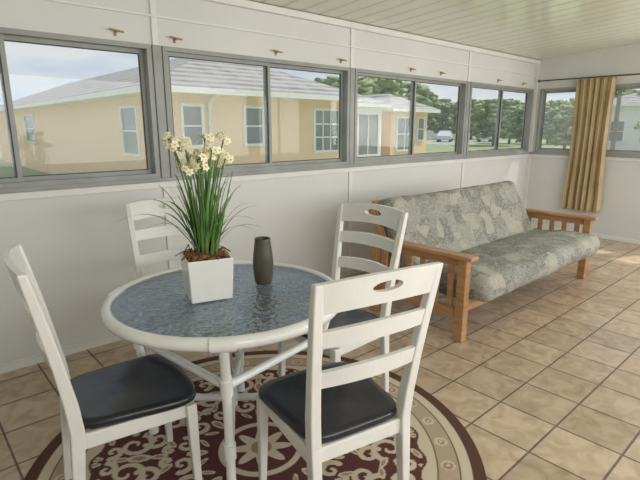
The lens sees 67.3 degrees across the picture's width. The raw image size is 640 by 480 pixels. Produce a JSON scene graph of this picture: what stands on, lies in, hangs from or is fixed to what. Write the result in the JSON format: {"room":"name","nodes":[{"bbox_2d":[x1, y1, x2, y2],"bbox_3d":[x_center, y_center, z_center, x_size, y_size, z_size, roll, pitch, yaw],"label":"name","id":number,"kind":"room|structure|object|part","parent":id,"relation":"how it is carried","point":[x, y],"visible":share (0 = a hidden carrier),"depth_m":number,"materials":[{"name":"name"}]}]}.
{"room":"sunroom","nodes":[
{"label":"sunroom","id":0,"kind":"room"},
{"bbox_2d":[0,0,536,363],"bbox_3d":[-0.141,-0.776,4.437,9.000,2.500,0.100,-12,17,-41],"label":"wall","id":1,"kind":"structure","parent":0,"point":[77,249],"depth_m":3.65,"materials":[{"name":"paint"}]},
{"bbox_2d":[0,27,159,188],"bbox_3d":[-1.840,-0.769,2.851,1.745,0.905,0.110,-12,17,-41],"label":"window","id":2,"kind":"structure","parent":1,"relation":"in","point":[143,51],"depth_m":3.09,"materials":[{"name":"metal"}]},
{"bbox_2d":[109,28,123,35],"bbox_3d":[-1.321,-1.347,3.117,0.091,0.040,0.043,-12,17,-41],"label":"curtain hook","id":3,"kind":"object","parent":1,"relation":"attached to","point":[114,30],"visible":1,"depth_m":3.11,"materials":[{"name":"gold metal"}]},
{"bbox_2d":[149,0,158,44],"bbox_3d":[-1.133,-1.509,3.275,0.044,0.345,0.012,-12,17,-41],"label":"trim","id":4,"kind":"structure","parent":1,"relation":"attached to","point":[152,3],"depth_m":3.28,"materials":[{"name":"white wood"}]},
{"bbox_2d":[151,45,169,177],"bbox_3d":[-1.130,-0.890,3.416,0.060,0.925,0.020,-12,17,-41],"label":"trim","id":5,"kind":"structure","parent":1,"relation":"attached to","point":[156,49],"depth_m":3.39,"materials":[{"name":"metal"}]},
{"bbox_2d":[163,187,176,295],"bbox_3d":[-1.133,0.108,3.651,0.044,1.015,0.012,-12,17,-41],"label":"trim","id":6,"kind":"structure","parent":1,"relation":"attached to","point":[165,195],"depth_m":3.63,"materials":[{"name":"white paint"}]},
{"bbox_2d":[170,36,182,42],"bbox_3d":[-1.016,-1.409,3.384,0.091,0.040,0.043,-12,17,-41],"label":"curtain hook","id":7,"kind":"object","parent":1,"relation":"attached to","point":[173,37],"visible":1,"depth_m":3.38,"materials":[{"name":"gold metal"}]},
{"bbox_2d":[0,260,381,373],"bbox_3d":[-0.138,0.427,4.636,8.900,0.066,0.020,-12,17,-41],"label":"baseboard","id":8,"kind":"structure","parent":1,"relation":"attached to","point":[23,362],"depth_m":3.41,"materials":[{"name":"white wood"}]},
{"bbox_2d":[161,46,349,176],"bbox_3d":[-0.440,-1.054,4.076,1.850,0.905,0.110,-12,17,-41],"label":"window","id":9,"kind":"structure","parent":1,"relation":"in","point":[267,63],"depth_m":4.06,"materials":[{"name":"metal"}]},
{"bbox_2d":[0,152,529,200],"bbox_3d":[-0.140,-0.610,4.397,8.900,0.045,0.014,-12,17,-41],"label":"trim","id":10,"kind":"structure","parent":1,"relation":"attached to","point":[139,186],"depth_m":3.84,"materials":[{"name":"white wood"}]},
{"bbox_2d":[45,0,536,75],"bbox_3d":[-0.140,-1.725,4.137,8.900,0.015,0.016,-12,17,-41],"label":"trim","id":11,"kind":"structure","parent":1,"relation":"attached to","point":[58,1],"depth_m":3.75,"materials":[{"name":"white wood"}]},
{"bbox_2d":[347,172,351,269],"bbox_3d":[0.303,-0.184,4.907,0.044,1.015,0.012,-12,17,-41],"label":"trim","id":12,"kind":"structure","parent":1,"relation":"attached to","point":[350,173],"depth_m":4.85,"materials":[{"name":"white paint"}]},
{"bbox_2d":[349,68,354,163],"bbox_3d":[0.306,-1.182,4.672,0.060,0.925,0.020,-12,17,-41],"label":"trim","id":13,"kind":"structure","parent":1,"relation":"attached to","point":[352,70],"depth_m":4.66,"materials":[{"name":"metal"}]},
{"bbox_2d":[350,29,353,67],"bbox_3d":[0.303,-1.801,4.531,0.044,0.345,0.012,-12,17,-41],"label":"trim","id":14,"kind":"structure","parent":1,"relation":"attached to","point":[351,30],"depth_m":4.52,"materials":[{"name":"white wood"}]},
{"bbox_2d":[202,0,540,63],"bbox_3d":[-0.130,-1.901,4.085,8.900,0.052,0.045,-12,17,-41],"label":"trim","id":15,"kind":"structure","parent":1,"relation":"attached to","point":[245,4],"depth_m":4.47,"materials":[{"name":"white wood"}]},
{"bbox_2d":[354,68,467,163],"bbox_3d":[1.035,-1.354,5.366,1.965,0.905,0.110,-12,17,-41],"label":"window","id":16,"kind":"structure","parent":1,"relation":"in","point":[462,86],"depth_m":5.38,"materials":[{"name":"metal"}]},
{"bbox_2d":[460,162,464,187],"bbox_3d":[1.823,-0.494,6.237,0.044,1.015,0.012,-12,17,-41],"label":"trim","id":17,"kind":"structure","parent":1,"relation":"attached to","point":[462,170],"depth_m":6.15,"materials":[{"name":"white paint"}]},
{"bbox_2d":[463,81,470,155],"bbox_3d":[1.826,-1.492,6.001,0.060,0.925,0.020,-12,17,-41],"label":"trim","id":18,"kind":"structure","parent":1,"relation":"attached to","point":[469,83],"depth_m":5.99,"materials":[{"name":"metal"}]},
{"bbox_2d":[467,52,471,81],"bbox_3d":[1.823,-2.111,5.860,0.044,0.345,0.012,-12,17,-41],"label":"trim","id":19,"kind":"structure","parent":1,"relation":"attached to","point":[470,53],"depth_m":5.85,"materials":[{"name":"white paint"}]},
{"bbox_2d":[466,82,533,155],"bbox_3d":[2.460,-1.644,6.612,1.695,0.905,0.110,-12,17,-41],"label":"window","id":20,"kind":"structure","parent":1,"relation":"in","point":[529,95],"depth_m":6.66,"materials":[{"name":"metal"}]},
{"bbox_2d":[0,228,639,479],"bbox_3d":[1.556,0.935,2.818,9.100,0.100,5.290,-12,17,-41],"label":"floor","id":21,"kind":"structure","parent":0,"point":[544,379],"depth_m":3.03,"materials":[{"name":"tile"}]},
{"bbox_2d":[24,350,486,479],"bbox_3d":[-0.281,0.997,2.305,2.066,0.012,2.066,10,16,36],"label":"round rug","id":22,"kind":"object","parent":21,"relation":"on","point":[441,448],"visible":0.41,"depth_m":2.27,"materials":[{"name":"brown fabric"}]},
{"bbox_2d":[2,244,201,479],"bbox_3d":[-0.835,0.534,1.919,0.592,1.064,0.494,-8,15,-32],"label":"dining chair","id":23,"kind":"object","parent":22,"relation":"on","point":[133,396],"visible":0.98,"depth_m":1.85,"materials":[{"name":"white paint"},{"name":"black leather"}]},
{"bbox_3d":[-0.778,0.606,1.974,0.456,0.037,0.467,-8,15,-32],"label":"seat","id":24,"kind":"part","parent":23,"relation":"part of","materials":[{"name":"black leather"}]},
{"bbox_2d":[125,197,232,376],"bbox_3d":[-0.833,0.314,2.868,0.494,1.064,0.592,-6,15,-25],"label":"dining chair","id":25,"kind":"object","parent":22,"relation":"on","point":[162,311],"visible":0.64,"depth_m":2.88,"materials":[{"name":"white paint"},{"name":"black leather"}]},
{"bbox_3d":[-0.803,0.408,2.828,0.467,0.037,0.456,-6,15,-25],"label":"seat","id":26,"kind":"part","parent":25,"relation":"part of","materials":[{"name":"leather"}]},
{"bbox_2d":[101,260,336,479],"bbox_3d":[-0.434,0.600,2.334,1.088,0.748,1.088,-12,17,-41],"label":"patio table","id":27,"kind":"object","parent":22,"relation":"on","point":[153,340],"visible":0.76,"depth_m":2.01,"materials":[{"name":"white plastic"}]},
{"bbox_2d":[119,131,259,303],"bbox_3d":[-0.556,-0.107,2.148,0.601,0.739,0.321,2,13,10],"label":"narcissus","id":28,"kind":"object","parent":27,"relation":"on","point":[207,269],"visible":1,"depth_m":2.11,"materials":[{"name":"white plant"}]},
{"bbox_2d":[180,249,232,303],"bbox_3d":[-0.517,0.161,2.203,0.202,0.192,0.202,-6,14,-25],"label":"pot","id":29,"kind":"object","parent":27,"relation":"on","point":[206,278],"depth_m":2.12,"materials":[{"name":"white ceramic"}]},
{"bbox_2d":[253,236,272,284],"bbox_3d":[-0.281,0.102,2.373,0.100,0.230,0.100,-12,17,-41],"label":"vase","id":30,"kind":"object","parent":27,"relation":"on","point":[262,253],"visible":1,"depth_m":2.34,"materials":[{"name":"ceramic"}]},
{"bbox_2d":[277,203,407,391],"bbox_3d":[0.112,0.359,2.674,0.592,1.064,0.494,-12,18,-43],"label":"dining chair","id":31,"kind":"object","parent":22,"relation":"on","point":[393,218],"visible":0.62,"depth_m":2.70,"materials":[{"name":"white painted wood"},{"name":"black leather"}]},
{"bbox_3d":[0.063,0.450,2.646,0.456,0.037,0.467,-12,18,-43],"label":"seat","id":32,"kind":"part","parent":31,"relation":"part of","materials":[{"name":"black leather"}]},
{"bbox_2d":[256,262,442,479],"bbox_3d":[0.068,0.557,1.824,0.494,1.064,0.592,-7,15,-29],"label":"dining chair","id":33,"kind":"object","parent":22,"relation":"on","point":[338,405],"visible":1,"depth_m":1.66,"materials":[{"name":"white painted wood"},{"name":"black leather"}]},
{"bbox_3d":[0.035,0.624,1.900,0.467,0.037,0.456,-7,15,-29],"label":"seat","id":34,"kind":"part","parent":33,"relation":"part of","materials":[{"name":"black leather"}]},
{"bbox_2d":[368,181,599,342],"bbox_3d":[1.585,0.030,4.403,2.360,0.946,1.158,-12,17,-41],"label":"futon","id":35,"kind":"object","parent":21,"relation":"on","point":[487,245],"visible":0.9,"depth_m":4.09,"materials":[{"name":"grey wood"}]},
{"bbox_2d":[248,0,639,59],"bbox_3d":[1.556,-1.704,2.204,9.100,0.424,5.290,-12,17,-41],"label":"ceiling","id":36,"kind":"structure","parent":0,"point":[533,29],"depth_m":4.62,"materials":[{"name":"white paint"}]},
{"bbox_2d":[526,43,639,239],"bbox_3d":[4.904,-1.168,5.416,0.100,2.820,5.090,-12,17,-41],"label":"wall","id":37,"kind":"structure","parent":0,"point":[619,214],"depth_m":6.58,"materials":[{"name":"paint"}]},
{"bbox_2d":[523,64,539,207],"bbox_3d":[3.168,-1.404,7.245,0.030,2.450,0.040,-12,17,-41],"label":"trim","id":38,"kind":"structure","parent":37,"relation":"attached to","point":[537,65],"depth_m":7.19,"materials":[{"name":"white wood"}]},
{"bbox_2d":[530,152,639,157],"bbox_3d":[4.855,-0.891,5.436,0.030,0.028,5.090,-12,17,-41],"label":"trim","id":39,"kind":"structure","parent":37,"relation":"attached to","point":[624,156],"depth_m":6.84,"materials":[{"name":"metal"}]},
{"bbox_2d":[531,154,639,161],"bbox_3d":[4.861,-0.855,5.450,0.014,0.045,5.090,-12,17,-41],"label":"trim","id":40,"kind":"structure","parent":37,"relation":"attached to","point":[532,155],"depth_m":6.52,"materials":[{"name":"white wood"}]},
{"bbox_2d":[531,224,639,243],"bbox_3d":[4.872,0.192,5.683,0.012,0.050,5.060,-12,17,-41],"label":"baseboard","id":41,"kind":"structure","parent":37,"relation":"attached to","point":[533,226],"depth_m":6.63,"materials":[{"name":"white wood"}]},
{"bbox_2d":[534,83,639,155],"bbox_3d":[3.880,-1.609,6.461,0.110,0.905,1.880,-12,17,-41],"label":"window","id":42,"kind":"structure","parent":37,"relation":"in","point":[543,92],"depth_m":6.95,"materials":[{"name":"metal"}]},
{"bbox_2d":[610,89,622,149],"bbox_3d":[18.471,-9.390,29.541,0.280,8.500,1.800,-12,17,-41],"label":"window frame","id":43,"kind":"structure","parent":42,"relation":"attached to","point":[619,96],"depth_m":29.91,"materials":[{"name":"grey metal"}]},
{"bbox_2d":[538,73,639,81],"bbox_3d":[3.962,-2.101,6.118,0.104,0.040,2.360,-12,17,-41],"label":"curtain rod","id":44,"kind":"object","parent":37,"relation":"attached to","point":[635,73],"depth_m":6.43,"materials":[{"name":"black metal"}]},
{"bbox_2d":[561,77,616,212],"bbox_3d":[3.671,-1.283,6.595,0.090,1.780,0.493,-12,17,-41],"label":"curtain","id":45,"kind":"object","parent":44,"relation":"hanging from","point":[594,97],"visible":1,"depth_m":6.58,"materials":[{"name":"fabric"}]},
{"label":"outside","id":46,"kind":"structure","parent":0,"visible":0},
{"bbox_2d":[0,137,569,177],"bbox_3d":[-15.124,-24.110,111.549,370.000,0.001,310.000,-12,17,-41],"label":"ground","id":47,"kind":"structure","parent":46,"point":[6,169],"depth_m":43.48,"materials":[{"name":"green plant"}]},
{"bbox_2d":[0,58,391,173],"bbox_3d":[-7.041,-5.362,21.896,10.750,4.120,22.050,-12,17,-41],"label":"neighboring house","id":48,"kind":"structure","parent":47,"relation":"on","point":[95,124],"depth_m":13.75,"materials":[{"name":"beige paint"}]},
{"bbox_2d":[314,76,338,85],"bbox_3d":[2.195,-15.682,57.941,9.681,7.900,9.868,11,17,41],"label":"tree","id":49,"kind":"object","parent":47,"relation":"on","point":[330,79],"visible":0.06,"depth_m":55.33,"materials":[{"name":"green plant"}]},
{"bbox_2d":[331,77,407,97],"bbox_3d":[3.148,-9.029,34.714,6.606,5.472,6.330,-12,17,-41],"label":"tree","id":50,"kind":"object","parent":47,"relation":"on","point":[366,85],"visible":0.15,"depth_m":32.88,"materials":[{"name":"green plant"}]},
{"bbox_2d":[363,94,440,155],"bbox_3d":[-0.372,-5.761,25.435,3.300,3.293,13.500,-12,17,-41],"label":"cottage","id":51,"kind":"structure","parent":47,"relation":"on","point":[395,120],"depth_m":20.51,"materials":[{"name":"beige paint"}]},
{"bbox_2d":[378,80,431,120],"bbox_3d":[6.728,-12.266,46.158,8.084,6.584,7.606,-3,13,-11],"label":"tree","id":52,"kind":"object","parent":47,"relation":"on","point":[424,90],"visible":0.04,"depth_m":43.72,"materials":[{"name":"green plant"}]},
{"bbox_2d":[405,92,442,130],"bbox_3d":[16.321,-20.960,81.005,9.208,7.730,9.494,1,13,4],"label":"tree","id":53,"kind":"object","parent":47,"relation":"on","point":[433,97],"visible":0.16,"depth_m":78.17,"materials":[{"name":"green plant"}]},
{"bbox_2d":[428,102,455,133],"bbox_3d":[21.526,-20.543,82.856,7.340,6.080,7.033,6,14,25],"label":"tree","id":54,"kind":"object","parent":47,"relation":"on","point":[447,107],"visible":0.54,"depth_m":80.98,"materials":[{"name":"green plant"}]},
{"bbox_2d":[433,98,452,104],"bbox_3d":[28.855,-30.991,121.016,11.709,9.135,11.799,3,13,12],"label":"tree","id":55,"kind":"object","parent":47,"relation":"on","point":[444,101],"visible":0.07,"depth_m":117.74,"materials":[{"name":"green plant"}]},
{"bbox_2d":[426,115,474,136],"bbox_3d":[29.688,-24.415,101.740,17.200,5.040,9.200,-12,17,-41],"label":"house","id":56,"kind":"structure","parent":47,"relation":"on","point":[430,133],"depth_m":97.83,"materials":[{"name":"tile"}]},
{"bbox_2d":[447,99,486,138],"bbox_3d":[24.850,-19.666,77.961,7.606,6.584,8.084,-9,16,-33],"label":"tree","id":57,"kind":"object","parent":47,"relation":"on","point":[454,108],"visible":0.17,"depth_m":77.61,"materials":[{"name":"green plant"}]},
{"bbox_2d":[426,140,514,144],"bbox_3d":[17.606,-12.808,62.938,20.000,0.020,12.000,-12,17,-41],"label":"parking lot","id":58,"kind":"structure","parent":47,"relation":"on","point":[442,142],"depth_m":60.86,"materials":[{"name":"grey asphalt"}]},
{"bbox_2d":[437,131,452,141],"bbox_3d":[16.604,-13.777,63.858,1.760,1.450,4.300,5,14,19],"label":"car","id":59,"kind":"object","parent":58,"relation":"on","point":[442,134],"visible":0.98,"depth_m":62.33,"materials":[{"name":"paint"}]},
{"bbox_2d":[477,133,491,141],"bbox_3d":[21.918,-13.793,63.925,1.760,1.450,4.300,3,13,13],"label":"car","id":60,"kind":"object","parent":58,"relation":"on","point":[490,137],"visible":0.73,"depth_m":62.62,"materials":[{"name":"paint"}]},
{"bbox_2d":[470,98,519,145],"bbox_3d":[18.131,-12.119,49.507,5.869,4.778,5.692,-4,14,-17],"label":"tree","id":61,"kind":"object","parent":47,"relation":"on","point":[485,112],"visible":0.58,"depth_m":48.65,"materials":[{"name":"green plant"}]},
{"bbox_2d":[495,106,516,143],"bbox_3d":[22.306,-13.430,56.295,4.923,4.256,5.138,1,13,4],"label":"tree","id":62,"kind":"object","parent":47,"relation":"on","point":[513,137],"visible":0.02,"depth_m":56.47,"materials":[{"name":"green plant"}]},
{"bbox_2d":[493,98,524,108],"bbox_3d":[42.656,-28.230,110.699,10.891,8.432,10.808,9,16,33],"label":"tree","id":63,"kind":"object","parent":47,"relation":"on","point":[520,103],"visible":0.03,"depth_m":107.44,"materials":[{"name":"green plant"}]},
{"bbox_2d":[500,103,553,142],"bbox_3d":[17.469,-9.564,40.345,4.934,3.950,4.840,-1,13,-4],"label":"tree","id":64,"kind":"object","parent":47,"relation":"on","point":[514,125],"visible":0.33,"depth_m":39.94,"materials":[{"name":"green plant"}]},
{"bbox_2d":[542,104,573,148],"bbox_3d":[18.806,-8.471,36.590,4.257,3.526,4.079,-4,14,-18],"label":"tree","id":65,"kind":"object","parent":47,"relation":"on","point":[561,115],"visible":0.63,"depth_m":36.20,"materials":[{"name":"green plant"}]},
{"bbox_2d":[546,99,571,143],"bbox_3d":[26.177,-13.362,54.537,5.859,4.919,6.042,-11,17,-39],"label":"tree","id":66,"kind":"object","parent":47,"relation":"on","point":[553,103],"visible":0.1,"depth_m":52.72,"materials":[{"name":"green plant"}]},
{"bbox_2d":[569,98,574,105],"bbox_3d":[41.932,-19.487,77.194,8.067,6.586,8.223,-1,13,-3],"label":"tree","id":67,"kind":"object","parent":47,"relation":"on","point":[572,100],"visible":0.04,"depth_m":76.60,"materials":[{"name":"green plant"}]},
{"bbox_2d":[607,92,639,150],"bbox_3d":[28.268,-10.139,40.615,11.200,4.940,6.700,-12,17,-41],"label":"house","id":68,"kind":"structure","parent":47,"relation":"on","point":[628,138],"depth_m":37.86,"materials":[{"name":"paint"}]},
{"bbox_2d":[614,89,635,97],"bbox_3d":[31.462,-13.210,51.568,7.115,5.973,7.336,7,15,27],"label":"tree","id":69,"kind":"object","parent":47,"relation":"on","point":[625,91],"visible":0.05,"depth_m":49.65,"materials":[{"name":"green plant"}]},
{"bbox_2d":[634,90,639,128],"bbox_3d":[26.892,-9.612,38.556,5.626,4.864,5.872,-11,17,-39],"label":"tree","id":70,"kind":"object","parent":47,"relation":"on","point":[637,126],"visible":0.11,"depth_m":37.31,"materials":[{"name":"green plant"}]}
]}

